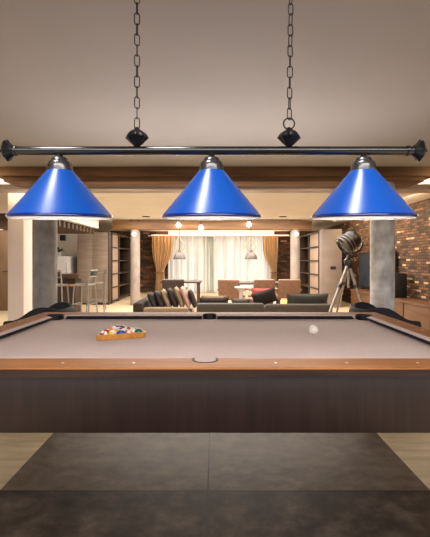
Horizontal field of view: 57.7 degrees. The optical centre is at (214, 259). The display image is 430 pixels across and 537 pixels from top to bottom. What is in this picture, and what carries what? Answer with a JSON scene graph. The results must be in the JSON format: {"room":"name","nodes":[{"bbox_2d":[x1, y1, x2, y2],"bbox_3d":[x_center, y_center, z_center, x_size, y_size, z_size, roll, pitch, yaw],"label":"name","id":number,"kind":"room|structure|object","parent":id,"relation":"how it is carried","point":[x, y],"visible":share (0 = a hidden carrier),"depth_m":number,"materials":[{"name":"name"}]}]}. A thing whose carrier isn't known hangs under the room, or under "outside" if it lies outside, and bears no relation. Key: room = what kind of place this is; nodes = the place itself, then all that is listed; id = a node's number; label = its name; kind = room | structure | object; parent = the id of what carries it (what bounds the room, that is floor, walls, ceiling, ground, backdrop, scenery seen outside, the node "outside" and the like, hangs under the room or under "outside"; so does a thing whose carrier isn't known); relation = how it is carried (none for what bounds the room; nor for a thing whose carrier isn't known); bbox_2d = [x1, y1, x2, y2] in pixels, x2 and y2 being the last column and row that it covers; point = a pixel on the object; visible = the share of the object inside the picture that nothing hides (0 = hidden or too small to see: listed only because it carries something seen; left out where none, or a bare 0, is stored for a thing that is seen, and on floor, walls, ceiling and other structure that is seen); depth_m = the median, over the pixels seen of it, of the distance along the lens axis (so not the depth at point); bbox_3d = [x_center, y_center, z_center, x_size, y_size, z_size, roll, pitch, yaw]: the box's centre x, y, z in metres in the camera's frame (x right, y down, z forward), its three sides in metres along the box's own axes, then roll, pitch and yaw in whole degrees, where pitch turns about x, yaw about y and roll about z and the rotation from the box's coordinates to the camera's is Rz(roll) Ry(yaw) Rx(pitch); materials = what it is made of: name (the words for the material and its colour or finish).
{"room":"games hall","nodes":[
{"label":"games hall","id":0,"kind":"room"},
{"bbox_2d":[57,234,76,256],"bbox_3d":[-5.100,0.070,11.975,2.200,2.440,0.150,0,0,0],"label":"wall","id":1,"kind":"structure","parent":0,"point":[69,246],"depth_m":11.90,"materials":[{"name":"beige paint"}]},
{"bbox_2d":[60,235,65,240],"bbox_3d":[-4.625,-0.675,11.845,0.150,0.170,0.110,0,0,0],"label":"wall speaker","id":2,"kind":"object","parent":1,"relation":"attached to","point":[62,237],"visible":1,"depth_m":11.79,"materials":[{"name":"black plastic"}]},
{"bbox_2d":[94,231,315,291],"bbox_3d":[-1.000,0.070,15.600,10.400,2.440,0.200,0,0,0],"label":"wall","id":3,"kind":"structure","parent":0,"point":[147,265],"depth_m":15.50,"materials":[{"name":"brick"}]},
{"bbox_2d":[152,236,172,292],"bbox_3d":[-2.013,0.174,14.950,0.805,2.192,0.243,0,0,0],"label":"drape","id":4,"kind":"object","parent":3,"relation":"hanging from","point":[162,246],"visible":0.85,"depth_m":14.95,"materials":[{"name":"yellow fabric"}]},
{"bbox_2d":[168,236,206,292],"bbox_3d":[-1.085,0.174,15.251,1.505,2.192,0.129,0,0,0],"label":"sheer curtain","id":5,"kind":"object","parent":3,"relation":"hanging from","point":[194,267],"visible":0.8,"depth_m":15.24,"materials":[{"name":"white fabric"}]},
{"bbox_2d":[206,237,213,291],"bbox_3d":[-0.190,0.174,15.380,0.379,2.192,0.130,0,0,0],"label":"sheer curtain","id":6,"kind":"object","parent":3,"relation":"hanging from","point":[209,240],"visible":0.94,"depth_m":15.38,"materials":[{"name":"white fabric"}]},
{"bbox_2d":[148,235,289,236],"bbox_3d":[0.200,-0.943,15.315,5.600,0.035,0.330,0,0,0],"label":"trim","id":7,"kind":"structure","parent":3,"relation":"attached to","point":[148,235],"depth_m":15.15,"materials":[{"name":"beige paint"}]},
{"bbox_2d":[213,236,270,292],"bbox_3d":[1.144,0.174,15.250,2.405,2.192,0.129,0,0,0],"label":"sheer curtain","id":8,"kind":"object","parent":3,"relation":"hanging from","point":[230,252],"visible":0.63,"depth_m":15.25,"materials":[{"name":"white fabric"}]},
{"bbox_2d":[263,236,277,292],"bbox_3d":[2.134,0.174,14.950,0.589,2.192,0.242,0,0,0],"label":"drape","id":9,"kind":"object","parent":3,"relation":"hanging from","point":[270,243],"visible":0.77,"depth_m":14.94,"materials":[{"name":"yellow fabric"}]},
{"bbox_2d":[0,0,429,230],"bbox_3d":[-1.150,-1.200,7.900,10.900,0.100,18.200,0,0,0],"label":"ceiling","id":10,"kind":"structure","parent":0,"point":[211,72],"depth_m":2.54,"materials":[{"name":"paint"}]},
{"bbox_2d":[64,220,98,227],"bbox_3d":[-3.210,-0.995,8.500,0.220,0.310,3.800,0,0,0],"label":"trim","id":11,"kind":"structure","parent":10,"relation":"attached to","point":[89,223],"depth_m":9.50,"materials":[{"name":"white paint"}]},
{"bbox_2d":[0,213,7,221],"bbox_3d":[-4.050,-0.767,7.050,1.700,0.145,0.100,0,0,0],"label":"beam","id":12,"kind":"structure","parent":11,"relation":"attached to","point":[3,218],"depth_m":7.00,"materials":[{"name":"brown wood"}]},
{"bbox_2d":[0,220,60,226],"bbox_3d":[-4.050,-0.767,8.050,1.700,0.145,0.100,0,0,0],"label":"beam","id":13,"kind":"structure","parent":11,"relation":"attached to","point":[58,221],"depth_m":8.03,"materials":[{"name":"brown wood"}]},
{"bbox_2d":[0,220,64,227],"bbox_3d":[-4.050,-0.767,8.300,1.700,0.145,0.100,0,0,0],"label":"beam","id":14,"kind":"structure","parent":11,"relation":"attached to","point":[62,221],"depth_m":8.29,"materials":[{"name":"brown wood"}]},
{"bbox_2d":[0,223,73,228],"bbox_3d":[-4.050,-0.767,8.800,1.700,0.145,0.100,0,0,0],"label":"beam","id":15,"kind":"structure","parent":11,"relation":"attached to","point":[71,224],"depth_m":8.75,"materials":[{"name":"brown wood"}]},
{"bbox_2d":[3,224,77,229],"bbox_3d":[-4.050,-0.767,9.050,1.700,0.145,0.100,0,0,0],"label":"beam","id":16,"kind":"structure","parent":11,"relation":"attached to","point":[75,225],"depth_m":9.00,"materials":[{"name":"brown wood"}]},
{"bbox_2d":[65,221,69,227],"bbox_3d":[-4.050,-0.767,8.550,1.700,0.145,0.100,0,0,0],"label":"beam","id":17,"kind":"structure","parent":11,"relation":"attached to","point":[67,224],"depth_m":8.50,"materials":[{"name":"brown wood"}]},
{"bbox_2d":[57,225,80,230],"bbox_3d":[-4.050,-0.767,9.300,1.700,0.145,0.100,0,0,0],"label":"beam","id":18,"kind":"structure","parent":11,"relation":"attached to","point":[79,226],"depth_m":9.25,"materials":[{"name":"brown wood"}]},
{"bbox_2d":[57,226,84,231],"bbox_3d":[-4.050,-0.767,9.550,1.700,0.145,0.100,0,0,0],"label":"beam","id":19,"kind":"structure","parent":11,"relation":"attached to","point":[82,227],"depth_m":9.51,"materials":[{"name":"brown wood"}]},
{"bbox_2d":[57,227,90,232],"bbox_3d":[-4.050,-0.767,10.050,1.700,0.145,0.100,0,0,0],"label":"beam","id":20,"kind":"structure","parent":11,"relation":"attached to","point":[89,228],"depth_m":10.00,"materials":[{"name":"brown wood"}]},
{"bbox_2d":[57,228,93,233],"bbox_3d":[-4.050,-0.767,10.300,1.700,0.145,0.100,0,0,0],"label":"beam","id":21,"kind":"structure","parent":11,"relation":"attached to","point":[92,229],"depth_m":10.25,"materials":[{"name":"brown wood"}]},
{"bbox_2d":[173,220,185,258],"bbox_3d":[-0.928,-0.584,10.200,0.336,1.132,0.336,0,0,0],"label":"dome pendant","id":22,"kind":"object","parent":10,"relation":"hanging from","point":[179,255],"visible":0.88,"depth_m":10.16,"materials":[{"name":"grey metal"}]},
{"bbox_2d":[112,221,311,229],"bbox_3d":[-0.085,-0.988,11.200,5.670,0.245,0.300,0,0,0],"label":"beam","id":23,"kind":"structure","parent":10,"relation":"attached to","point":[116,225],"depth_m":11.05,"materials":[{"name":"brown wood"}]},
{"bbox_2d":[0,0,427,219],"bbox_3d":[-0.006,-0.654,1.641,1.778,0.992,0.415,0,0,0],"label":"pendant light","id":24,"kind":"object","parent":10,"relation":"hanging from","point":[59,193],"visible":1,"depth_m":1.56,"materials":[{"name":"blue metal"}]},
{"bbox_2d":[0,167,429,180],"bbox_3d":[-0.003,-1.093,5.020,5.475,0.115,0.440,0,0,0],"label":"beam","id":25,"kind":"structure","parent":10,"relation":"attached to","point":[424,172],"depth_m":4.80,"materials":[{"name":"brown wood"}]},
{"bbox_2d":[3,177,423,186],"bbox_3d":[-0.015,-1.004,5.020,5.230,0.064,0.360,0,0,0],"label":"beam","id":26,"kind":"structure","parent":25,"relation":"attached to","point":[16,181],"depth_m":4.84,"materials":[{"name":"brown wood"}]},
{"bbox_2d":[245,237,256,258],"bbox_3d":[0.942,-0.584,10.200,0.336,1.132,0.336,0,0,0],"label":"dome pendant","id":27,"kind":"object","parent":10,"relation":"hanging from","point":[250,255],"visible":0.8,"depth_m":10.11,"materials":[{"name":"beige ceramic"}]},
{"bbox_2d":[0,292,429,536],"bbox_3d":[-1.150,1.340,7.900,10.900,0.100,18.200,0,0,0],"label":"floor","id":28,"kind":"structure","parent":0,"point":[52,484],"depth_m":2.24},
{"bbox_2d":[8,193,31,320],"bbox_3d":[-3.067,0.070,6.165,0.245,2.440,0.330,0,0,0],"label":"pillar","id":29,"kind":"structure","parent":28,"relation":"on","point":[19,230],"depth_m":6.00,"materials":[{"name":"paint"}]},
{"bbox_2d":[3,302,75,324],"bbox_3d":[-1.844,0.888,4.250,0.602,0.805,0.624,0,0,0],"label":"armchair","id":30,"kind":"object","parent":28,"relation":"on","point":[60,306],"visible":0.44,"depth_m":4.01,"materials":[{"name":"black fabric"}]},
{"bbox_2d":[32,182,56,309],"bbox_3d":[-2.180,0.070,5.000,0.296,2.440,0.296,0,0,0],"label":"column","id":31,"kind":"structure","parent":28,"relation":"on","point":[44,232],"depth_m":4.87,"materials":[{"name":"concrete"}]},
{"bbox_2d":[57,270,69,302],"bbox_3d":[-3.620,0.753,8.930,0.452,1.077,0.492,0,0,0],"label":"bar stool","id":32,"kind":"object","parent":28,"relation":"on","point":[61,284],"visible":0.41,"depth_m":8.76,"materials":[{"name":"silver metal"}]},
{"bbox_2d":[57,256,76,272],"bbox_3d":[-4.510,0.590,11.544,0.620,1.400,0.612,0,0,0],"label":"cabinet","id":33,"kind":"object","parent":28,"relation":"on","point":[66,264],"visible":0.39,"depth_m":11.30,"materials":[{"name":"paint"}]},
{"bbox_2d":[57,247,63,255],"bbox_3d":[-4.613,-0.254,11.570,0.436,0.287,0.398,0,0,41],"label":"potted plant","id":34,"kind":"object","parent":33,"relation":"on","point":[58,249],"visible":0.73,"depth_m":11.50,"materials":[{"name":"green plant"}]},
{"bbox_2d":[57,273,85,311],"bbox_3d":[-4.050,0.815,9.565,1.600,0.950,0.570,0,0,0],"label":"bar table","id":35,"kind":"object","parent":28,"relation":"on","point":[70,278],"depth_m":9.42,"materials":[{"name":"brown wood"}]},
{"bbox_2d":[57,273,85,278],"bbox_3d":[-4.050,0.395,9.575,1.600,0.110,0.550,0,0,0],"label":"countertop","id":36,"kind":"structure","parent":35,"relation":"on","point":[64,275],"depth_m":9.30,"materials":[{"name":"brown wood"}]},
{"bbox_2d":[72,269,97,311],"bbox_3d":[-3.000,0.753,9.046,0.492,1.077,0.452,0,0,10],"label":"bar stool","id":37,"kind":"object","parent":28,"relation":"on","point":[93,272],"visible":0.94,"depth_m":8.96,"materials":[{"name":"silver metal"}]},
{"bbox_2d":[77,231,110,304],"bbox_3d":[-3.502,0.230,11.328,0.915,2.120,0.265,0,0,0],"label":"tall cabinet","id":38,"kind":"object","parent":28,"relation":"on","point":[93,250],"visible":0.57,"depth_m":11.20,"materials":[{"name":"brown wood"}]},
{"bbox_2d":[86,269,106,311],"bbox_3d":[-2.960,0.753,9.803,0.492,1.077,0.452,0,0,-10],"label":"bar stool","id":39,"kind":"object","parent":28,"relation":"on","point":[102,282],"visible":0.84,"depth_m":9.66,"materials":[{"name":"silver metal"}]},
{"bbox_2d":[111,232,129,303],"bbox_3d":[-3.220,0.240,12.720,0.400,2.100,2.500,0,0,0],"label":"bookcase","id":40,"kind":"object","parent":28,"relation":"on","point":[120,244],"visible":0.48,"depth_m":12.33,"materials":[{"name":"brown wood"}]},
{"bbox_2d":[130,219,139,304],"bbox_3d":[-2.290,0.070,11.200,0.270,2.440,0.270,0,0,0],"label":"column","id":41,"kind":"structure","parent":28,"relation":"on","point":[134,240],"depth_m":11.10,"materials":[{"name":"paint"}]},
{"bbox_2d":[133,296,194,311],"bbox_3d":[-0.960,1.025,7.850,1.000,0.530,1.900,0,0,0],"label":"sofa","id":42,"kind":"object","parent":28,"relation":"on","point":[143,305],"visible":0.3,"depth_m":6.91,"materials":[{"name":"beige fabric"}]},
{"bbox_2d":[147,292,158,306],"bbox_3d":[-1.165,0.770,7.350,0.187,0.326,0.400,0,0,0],"label":"cushion","id":43,"kind":"object","parent":42,"relation":"on","point":[151,297],"visible":0.7,"depth_m":7.19,"materials":[{"name":"fabric"}]},
{"bbox_2d":[154,290,165,306],"bbox_3d":[-1.046,0.755,7.400,0.194,0.356,0.400,0,0,0],"label":"cushion","id":44,"kind":"object","parent":42,"relation":"on","point":[157,294],"visible":0.73,"depth_m":7.24,"materials":[{"name":"fabric"}]},
{"bbox_2d":[161,289,171,306],"bbox_3d":[-0.927,0.745,7.450,0.197,0.376,0.400,0,0,0],"label":"cushion","id":45,"kind":"object","parent":42,"relation":"on","point":[164,294],"visible":0.82,"depth_m":7.29,"materials":[{"name":"beige fabric"}]},
{"bbox_2d":[167,288,178,306],"bbox_3d":[-0.808,0.735,7.500,0.199,0.397,0.400,0,0,0],"label":"cushion","id":46,"kind":"object","parent":42,"relation":"on","point":[172,297],"visible":0.91,"depth_m":7.34,"materials":[{"name":"fabric"}]},
{"bbox_2d":[174,286,184,306],"bbox_3d":[-0.689,0.724,7.550,0.201,0.418,0.400,0,0,0],"label":"cushion","id":47,"kind":"object","parent":42,"relation":"on","point":[177,292],"visible":0.92,"depth_m":7.38,"materials":[{"name":"beige fabric"}]},
{"bbox_2d":[180,286,190,307],"bbox_3d":[-0.570,0.723,7.600,0.197,0.420,0.400,0,0,0],"label":"cushion","id":48,"kind":"object","parent":42,"relation":"on","point":[184,293],"visible":0.95,"depth_m":7.43,"materials":[{"name":"fabric"}]},
{"bbox_2d":[188,289,196,308],"bbox_3d":[-0.439,0.755,7.650,0.173,0.357,0.400,0,0,0],"label":"cushion","id":49,"kind":"object","parent":42,"relation":"on","point":[191,295],"visible":1,"depth_m":7.48,"materials":[{"name":"fabric"}]},
{"bbox_2d":[161,279,186,291],"bbox_3d":[-0.950,0.862,9.098,0.580,0.859,0.584,0,0,0],"label":"dining chair","id":50,"kind":"object","parent":28,"relation":"on","point":[166,283],"visible":0.41,"depth_m":8.82,"materials":[{"name":"brown leather"}]},
{"bbox_2d":[160,280,201,303],"bbox_3d":[-0.840,0.910,9.970,1.000,0.760,0.800,0,0,0],"label":"dining table","id":51,"kind":"object","parent":28,"relation":"on","point":[198,282],"visible":0.37,"depth_m":9.62,"materials":[{"name":"brown wood"}]},
{"bbox_2d":[0,312,429,432],"bbox_3d":[-0.045,0.872,2.530,2.890,0.837,1.764,0,0,0],"label":"pool table","id":52,"kind":"object","parent":28,"relation":"on","point":[191,372],"visible":1,"depth_m":1.67,"materials":[{"name":"brown wood"}]},
{"bbox_2d":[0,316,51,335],"bbox_3d":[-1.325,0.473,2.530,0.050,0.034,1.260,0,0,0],"label":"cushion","id":53,"kind":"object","parent":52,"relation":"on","point":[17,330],"depth_m":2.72,"materials":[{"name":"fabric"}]},
{"bbox_2d":[0,318,51,338],"bbox_3d":[-1.315,0.474,2.530,0.032,0.030,1.224,0,0,0],"label":"cushion","id":54,"kind":"object","parent":52,"relation":"on","point":[27,327],"depth_m":2.68,"materials":[{"name":"grey fabric"}]},
{"bbox_2d":[0,356,192,357],"bbox_3d":[-0.681,0.473,1.835,1.158,0.034,0.050,0,0,0],"label":"cushion","id":55,"kind":"object","parent":52,"relation":"on","point":[0,356],"depth_m":1.83,"materials":[{"name":"fabric"}]},
{"bbox_2d":[99,331,107,334],"bbox_3d":[-0.690,0.462,2.405,0.054,0.054,0.054,0,0,21],"label":"ball","id":56,"kind":"object","parent":52,"relation":"on","point":[100,332],"visible":0.62,"depth_m":2.39,"materials":[{"name":"white plastic"}]},
{"bbox_2d":[108,330,116,334],"bbox_3d":[-0.639,0.462,2.425,0.054,0.054,0.054,0,0,22],"label":"ball","id":57,"kind":"object","parent":52,"relation":"on","point":[110,331],"visible":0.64,"depth_m":2.41,"materials":[{"name":"yellow plastic"}]},
{"bbox_2d":[96,331,145,340],"bbox_3d":[-0.588,0.473,2.514,0.290,0.034,0.303,0,0,0],"label":"ball rack","id":58,"kind":"object","parent":52,"relation":"on","point":[139,334],"visible":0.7,"depth_m":2.40,"materials":[{"name":"brown wood"}]},
{"bbox_2d":[117,329,125,333],"bbox_3d":[-0.588,0.462,2.445,0.054,0.054,0.054,0,0,28],"label":"ball","id":59,"kind":"object","parent":52,"relation":"on","point":[121,331],"visible":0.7,"depth_m":2.43,"materials":[{"name":"blue plastic"}]},
{"bbox_2d":[64,315,202,318],"bbox_3d":[-0.681,0.473,3.225,1.158,0.034,0.050,0,0,0],"label":"cushion","id":60,"kind":"object","parent":52,"relation":"on","point":[65,316],"depth_m":3.21,"materials":[{"name":"fabric"}]},
{"bbox_2d":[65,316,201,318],"bbox_3d":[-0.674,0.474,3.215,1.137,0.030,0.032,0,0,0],"label":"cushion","id":61,"kind":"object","parent":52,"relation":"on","point":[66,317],"depth_m":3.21,"materials":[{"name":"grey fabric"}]},
{"bbox_2d":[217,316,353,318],"bbox_3d":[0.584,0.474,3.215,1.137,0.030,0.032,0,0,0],"label":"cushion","id":62,"kind":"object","parent":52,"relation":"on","point":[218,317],"depth_m":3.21,"materials":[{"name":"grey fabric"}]},
{"bbox_2d":[217,315,354,318],"bbox_3d":[0.591,0.473,3.225,1.158,0.034,0.050,0,0,0],"label":"cushion","id":63,"kind":"object","parent":52,"relation":"on","point":[218,316],"depth_m":3.21,"materials":[{"name":"fabric"}]},
{"bbox_2d":[309,325,317,334],"bbox_3d":[0.647,0.459,2.560,0.062,0.062,0.062,0,0,0],"label":"cue ball","id":64,"kind":"object","parent":52,"relation":"on","point":[313,329],"visible":1,"depth_m":2.54,"materials":[{"name":"white plastic"}]},
{"bbox_2d":[218,356,429,357],"bbox_3d":[0.591,0.473,1.835,1.158,0.034,0.050,0,0,0],"label":"cushion","id":65,"kind":"object","parent":52,"relation":"on","point":[219,356],"depth_m":1.83,"materials":[{"name":"fabric"}]},
{"bbox_2d":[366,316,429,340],"bbox_3d":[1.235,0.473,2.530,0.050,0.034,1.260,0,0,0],"label":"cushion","id":66,"kind":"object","parent":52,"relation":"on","point":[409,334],"depth_m":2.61,"materials":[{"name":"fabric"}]},
{"bbox_2d":[366,318,429,344],"bbox_3d":[1.225,0.474,2.530,0.032,0.030,1.224,0,0,0],"label":"cushion","id":67,"kind":"object","parent":52,"relation":"on","point":[420,339],"depth_m":2.57,"materials":[{"name":"grey fabric"}]},
{"bbox_2d":[196,303,264,311],"bbox_3d":[0.280,1.038,7.450,1.230,0.505,0.900,0,0,0],"label":"sofa","id":68,"kind":"object","parent":28,"relation":"on","point":[201,307],"visible":0.35,"depth_m":7.00,"materials":[{"name":"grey fabric"}]},
{"bbox_2d":[199,298,228,302],"bbox_3d":[-0.020,0.808,7.310,0.560,0.215,0.164,0,0,0],"label":"cushion","id":69,"kind":"object","parent":68,"relation":"on","point":[202,300],"visible":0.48,"depth_m":7.24,"materials":[{"name":"fabric"}]},
{"bbox_2d":[201,295,226,297],"bbox_3d":[-0.020,0.798,7.500,0.500,0.240,0.156,0,0,0],"label":"cushion","id":70,"kind":"object","parent":68,"relation":"on","point":[202,296],"visible":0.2,"depth_m":7.45,"materials":[{"name":"beige fabric"}]},
{"bbox_2d":[231,299,249,302],"bbox_3d":[0.480,0.818,7.310,0.360,0.196,0.162,0,0,0],"label":"cushion","id":71,"kind":"object","parent":68,"relation":"on","point":[232,300],"visible":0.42,"depth_m":7.24,"materials":[{"name":"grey fabric"}]},
{"bbox_2d":[243,297,253,302],"bbox_3d":[0.720,0.812,7.485,0.360,0.204,0.137,0,0,0],"label":"cushion","id":72,"kind":"object","parent":68,"relation":"on","point":[250,298],"visible":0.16,"depth_m":7.43,"materials":[{"name":"fabric"}]},
{"bbox_2d":[251,288,271,304],"bbox_3d":[0.920,0.727,7.660,0.420,0.369,0.179,0,0,0],"label":"cushion","id":73,"kind":"object","parent":68,"relation":"on","point":[254,290],"visible":0.2,"depth_m":7.59,"materials":[{"name":"red fabric"}]},
{"bbox_2d":[251,287,277,304],"bbox_3d":[0.930,0.705,7.325,0.522,0.403,0.160,0,0,0],"label":"cushion","id":74,"kind":"object","parent":68,"relation":"on","point":[267,296],"visible":0.9,"depth_m":7.26,"materials":[{"name":"fabric"}]},
{"bbox_2d":[217,279,246,299],"bbox_3d":[0.386,0.862,8.981,0.580,0.859,0.584,0,0,20],"label":"dining chair","id":75,"kind":"object","parent":28,"relation":"on","point":[225,286],"visible":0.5,"depth_m":8.73,"materials":[{"name":"beige leather"}]},
{"bbox_2d":[235,286,247,298],"bbox_3d":[0.550,0.925,8.200,0.320,0.730,0.320,0,0,0],"label":"dining table","id":76,"kind":"object","parent":28,"relation":"on","point":[241,289],"visible":0.4,"depth_m":8.16,"materials":[{"name":"white paint"}]},
{"bbox_2d":[239,281,277,293],"bbox_3d":[1.120,0.925,9.900,1.250,0.730,0.800,0,0,0],"label":"dining table","id":77,"kind":"object","parent":28,"relation":"on","point":[240,282],"visible":0.09,"depth_m":9.71,"materials":[{"name":"brown wood"}]},
{"bbox_2d":[247,279,275,303],"bbox_3d":[1.067,0.862,9.019,0.580,0.859,0.584,0,0,-10],"label":"dining chair","id":78,"kind":"object","parent":28,"relation":"on","point":[257,283],"visible":0.32,"depth_m":8.74,"materials":[{"name":"brown fabric"}]},
{"bbox_2d":[275,279,301,303],"bbox_3d":[1.679,0.862,9.008,0.580,0.859,0.584,0,0,2],"label":"dining chair","id":79,"kind":"object","parent":28,"relation":"on","point":[291,286],"visible":0.62,"depth_m":8.74,"materials":[{"name":"brown fabric"}]},
{"bbox_2d":[290,219,299,278],"bbox_3d":[2.300,0.070,11.200,0.270,2.440,0.270,0,0,0],"label":"column","id":80,"kind":"structure","parent":28,"relation":"on","point":[294,240],"depth_m":11.09,"materials":[{"name":"paint"}]},
{"bbox_2d":[265,304,331,311],"bbox_3d":[1.520,1.045,7.450,1.200,0.490,0.900,0,0,0],"label":"sofa","id":81,"kind":"object","parent":28,"relation":"on","point":[268,307],"visible":0.28,"depth_m":7.00,"materials":[{"name":"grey fabric"}]},
{"bbox_2d":[286,293,328,303],"bbox_3d":[1.730,0.770,7.315,0.800,0.293,0.171,0,0,0],"label":"cushion","id":82,"kind":"object","parent":81,"relation":"on","point":[291,298],"visible":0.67,"depth_m":7.25,"materials":[{"name":"fabric"}]},
{"bbox_2d":[300,231,318,293],"bbox_3d":[3.080,0.240,12.070,0.400,2.100,2.400,0,0,0],"label":"bookcase","id":83,"kind":"object","parent":28,"relation":"on","point":[309,243],"visible":0.49,"depth_m":12.02,"materials":[{"name":"brown wood"}]},
{"bbox_2d":[319,229,341,306],"bbox_3d":[3.175,0.225,10.725,0.550,2.130,0.250,0,0,0],"label":"wall panel","id":84,"kind":"object","parent":28,"relation":"on","point":[330,254],"visible":0.69,"depth_m":10.60,"materials":[{"name":"brown wood"}]},
{"bbox_2d":[329,228,364,311],"bbox_3d":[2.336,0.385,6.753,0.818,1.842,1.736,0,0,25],"label":"tripod floor lamp","id":85,"kind":"object","parent":28,"relation":"on","point":[348,242],"visible":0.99,"depth_m":6.52,"materials":[{"name":"grey metal"}]},
{"bbox_2d":[370,182,394,310],"bbox_3d":[2.145,0.070,5.000,0.296,2.440,0.296,0,0,0],"label":"column","id":86,"kind":"structure","parent":28,"relation":"on","point":[382,232],"depth_m":4.87,"materials":[{"name":"concrete"}]},
{"bbox_2d":[349,302,420,326],"bbox_3d":[1.784,0.888,4.250,0.602,0.805,0.624,0,0,0],"label":"armchair","id":87,"kind":"object","parent":28,"relation":"on","point":[358,306],"visible":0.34,"depth_m":3.96,"materials":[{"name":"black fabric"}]},
{"bbox_2d":[350,289,429,329],"bbox_3d":[3.799,1.030,7.500,0.398,0.520,5.800,0,0,0],"label":"tv stand","id":88,"kind":"object","parent":28,"relation":"on","point":[412,309],"visible":0.48,"depth_m":7.30,"materials":[{"name":"brown wood"}]},
{"bbox_2d":[395,273,406,297],"bbox_3d":[3.765,0.520,8.050,0.290,0.500,0.240,0,0,0],"label":"speaker","id":89,"kind":"object","parent":88,"relation":"on","point":[400,278],"visible":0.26,"depth_m":7.93},
{"bbox_2d":[281,298,286,303],"bbox_3d":[1.254,0.750,7.090,0.100,0.100,0.100,0,0,0],"label":"lantern","id":90,"kind":"object","parent":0,"point":[283,300],"visible":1,"depth_m":7.04,"materials":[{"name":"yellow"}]},
{"bbox_2d":[316,198,429,303],"bbox_3d":[4.100,0.070,9.000,0.200,2.440,13.000,0,0,0],"label":"wall","id":91,"kind":"structure","parent":0,"point":[412,236],"depth_m":7.98,"materials":[{"name":"brick"}]},
{"bbox_2d":[359,251,396,288],"bbox_3d":[3.953,0.270,9.550,0.094,0.920,2.100,0,0,0],"label":"television","id":92,"kind":"object","parent":91,"relation":"attached to","point":[364,258],"visible":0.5,"depth_m":10.12,"materials":[{"name":"black plastic"}]},
{"bbox_3d":[-6.300,0.070,9.750,0.200,2.440,14.500,0,0,0],"label":"wall","id":93,"kind":"structure","parent":0,"visible":0},
{"bbox_2d":[0,184,429,192],"bbox_3d":[-1.100,-0.978,5.360,10.200,0.065,0.320,0,0,0],"label":"beam","id":94,"kind":"structure","parent":93,"relation":"attached to","point":[4,188],"depth_m":5.23,"materials":[{"name":"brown wood"}]},
{"bbox_3d":[-5.085,0.230,9.950,0.130,2.120,0.100,0,0,0],"label":"trim","id":95,"kind":"structure","parent":0,"visible":0},
{"bbox_2d":[0,230,7,310],"bbox_3d":[-5.650,0.265,9.914,1.000,2.050,0.132,0,0,0],"label":"door","id":96,"kind":"structure","parent":95,"relation":"attached to","point":[3,233],"depth_m":9.92,"materials":[{"name":"brown wood"}]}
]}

